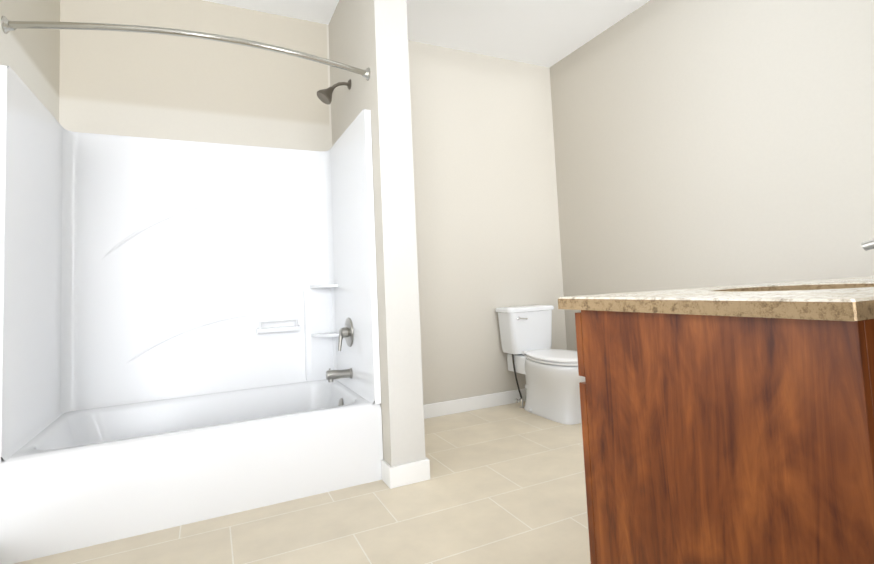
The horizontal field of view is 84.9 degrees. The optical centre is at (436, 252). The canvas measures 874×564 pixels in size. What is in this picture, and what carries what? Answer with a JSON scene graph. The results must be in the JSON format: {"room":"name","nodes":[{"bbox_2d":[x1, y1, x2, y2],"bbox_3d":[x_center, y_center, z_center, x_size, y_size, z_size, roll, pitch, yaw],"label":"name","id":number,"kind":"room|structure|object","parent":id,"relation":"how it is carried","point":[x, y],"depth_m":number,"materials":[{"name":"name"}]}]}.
{"room":"bathroom","nodes":[
{"label":"bathroom","id":0,"kind":"room"},
{"bbox_2d":[0,0,59,121],"bbox_3d":[-1.440,-0.292,1.216,0.100,2.740,2.904,-1,-4,-26],"label":"wall","id":1,"kind":"structure","parent":0,"point":[30,58],"depth_m":2.24,"materials":[{"name":"paint"}]},
{"bbox_2d":[1,16,369,80],"bbox_3d":[-1.014,-0.917,2.138,1.487,0.066,0.228,-1,-4,-26],"label":"rail","id":2,"kind":"object","parent":1,"relation":"attached to","point":[7,25],"depth_m":1.99,"materials":[{"name":"silver metal"}]},
{"bbox_2d":[14,401,590,563],"bbox_3d":[0.168,1.107,1.915,3.571,0.100,3.004,-1,-4,-26],"label":"floor","id":3,"kind":"structure","parent":0,"point":[505,484],"depth_m":1.92,"materials":[{"name":"tile"}]},
{"bbox_2d":[0,65,382,563],"bbox_3d":[-1.153,0.073,2.459,1.476,2.152,0.851,-1,-4,-26],"label":"shower","id":4,"kind":"object","parent":3,"relation":"on","point":[189,332],"depth_m":2.56,"materials":[{"name":"white plastic"}]},
{"bbox_2d":[495,305,584,424],"bbox_3d":[0.806,0.755,3.360,0.422,0.737,0.794,-1,-4,-26],"label":"toilet","id":5,"kind":"object","parent":3,"relation":"on","point":[553,379],"depth_m":3.35,"materials":[{"name":"white ceramic"}]},
{"bbox_2d":[575,307,873,563],"bbox_3d":[1.299,0.533,1.289,1.845,0.859,0.592,-1,-4,-26],"label":"bathroom vanity","id":6,"kind":"object","parent":3,"relation":"on","point":[734,424],"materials":[{"name":"brown wood"}]},
{"bbox_2d":[558,276,873,322],"bbox_3d":[1.271,0.090,1.309,1.872,0.030,0.598,-1,-4,-26],"label":"countertop","id":7,"kind":"structure","parent":6,"relation":"on","point":[835,300],"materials":[{"name":"beige stone"}]},
{"bbox_2d":[782,287,817,290],"bbox_3d":[0.879,0.182,1.133,0.520,0.165,0.349,-1,-4,-26],"label":"sink","id":8,"kind":"object","parent":7,"relation":"in","point":[783,288],"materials":[{"name":"white ceramic"}]},
{"bbox_2d":[861,239,873,250],"bbox_3d":[0.955,-0.014,0.967,0.052,0.161,0.149,-1,-4,-26],"label":"faucet","id":9,"kind":"object","parent":7,"relation":"on","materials":[{"name":"silver metal"}]},
{"bbox_2d":[59,0,566,404],"bbox_3d":[-0.518,-0.193,3.316,3.571,2.740,0.100,-1,-4,-26],"label":"wall","id":10,"kind":"structure","parent":0,"point":[486,214],"depth_m":3.48,"materials":[{"name":"paint"}]},
{"bbox_2d":[423,388,525,418],"bbox_3d":[0.319,1.111,3.536,1.702,0.095,0.015,-1,-4,-26],"label":"baseboard","id":11,"kind":"structure","parent":10,"relation":"attached to","point":[432,410],"depth_m":3.50,"materials":[{"name":"white paint"}]},
{"bbox_2d":[328,0,425,466],"bbox_3d":[-0.397,-0.234,2.786,0.175,2.740,0.964,-1,-4,-26],"label":"wall","id":12,"kind":"structure","parent":0,"point":[372,35],"depth_m":2.36,"materials":[{"name":"paint"}]},
{"bbox_2d":[381,460,390,486],"bbox_3d":[-0.240,1.052,2.272,0.015,0.095,0.109,-1,-4,-26],"label":"baseboard","id":13,"kind":"structure","parent":12,"relation":"attached to","point":[385,465],"depth_m":2.26,"materials":[{"name":"white paint"}]},
{"bbox_2d":[389,459,429,488],"bbox_3d":[-0.128,1.045,2.258,0.205,0.095,0.015,-1,-4,-26],"label":"baseboard","id":14,"kind":"structure","parent":12,"relation":"attached to","point":[408,473],"depth_m":2.25,"materials":[{"name":"white paint"}]},
{"bbox_2d":[204,0,649,67],"bbox_3d":[0.041,-1.724,2.104,3.571,0.100,3.004,-1,-4,-26],"label":"ceiling","id":15,"kind":"structure","parent":0,"point":[547,33],"depth_m":3.33,"materials":[{"name":"white paint"}]},
{"bbox_2d":[550,0,873,350],"bbox_3d":[1.692,-0.333,2.713,0.100,2.740,2.904,-1,-4,-26],"label":"wall","id":16,"kind":"structure","parent":0,"point":[706,143],"depth_m":2.75,"materials":[{"name":"paint"}]}
]}

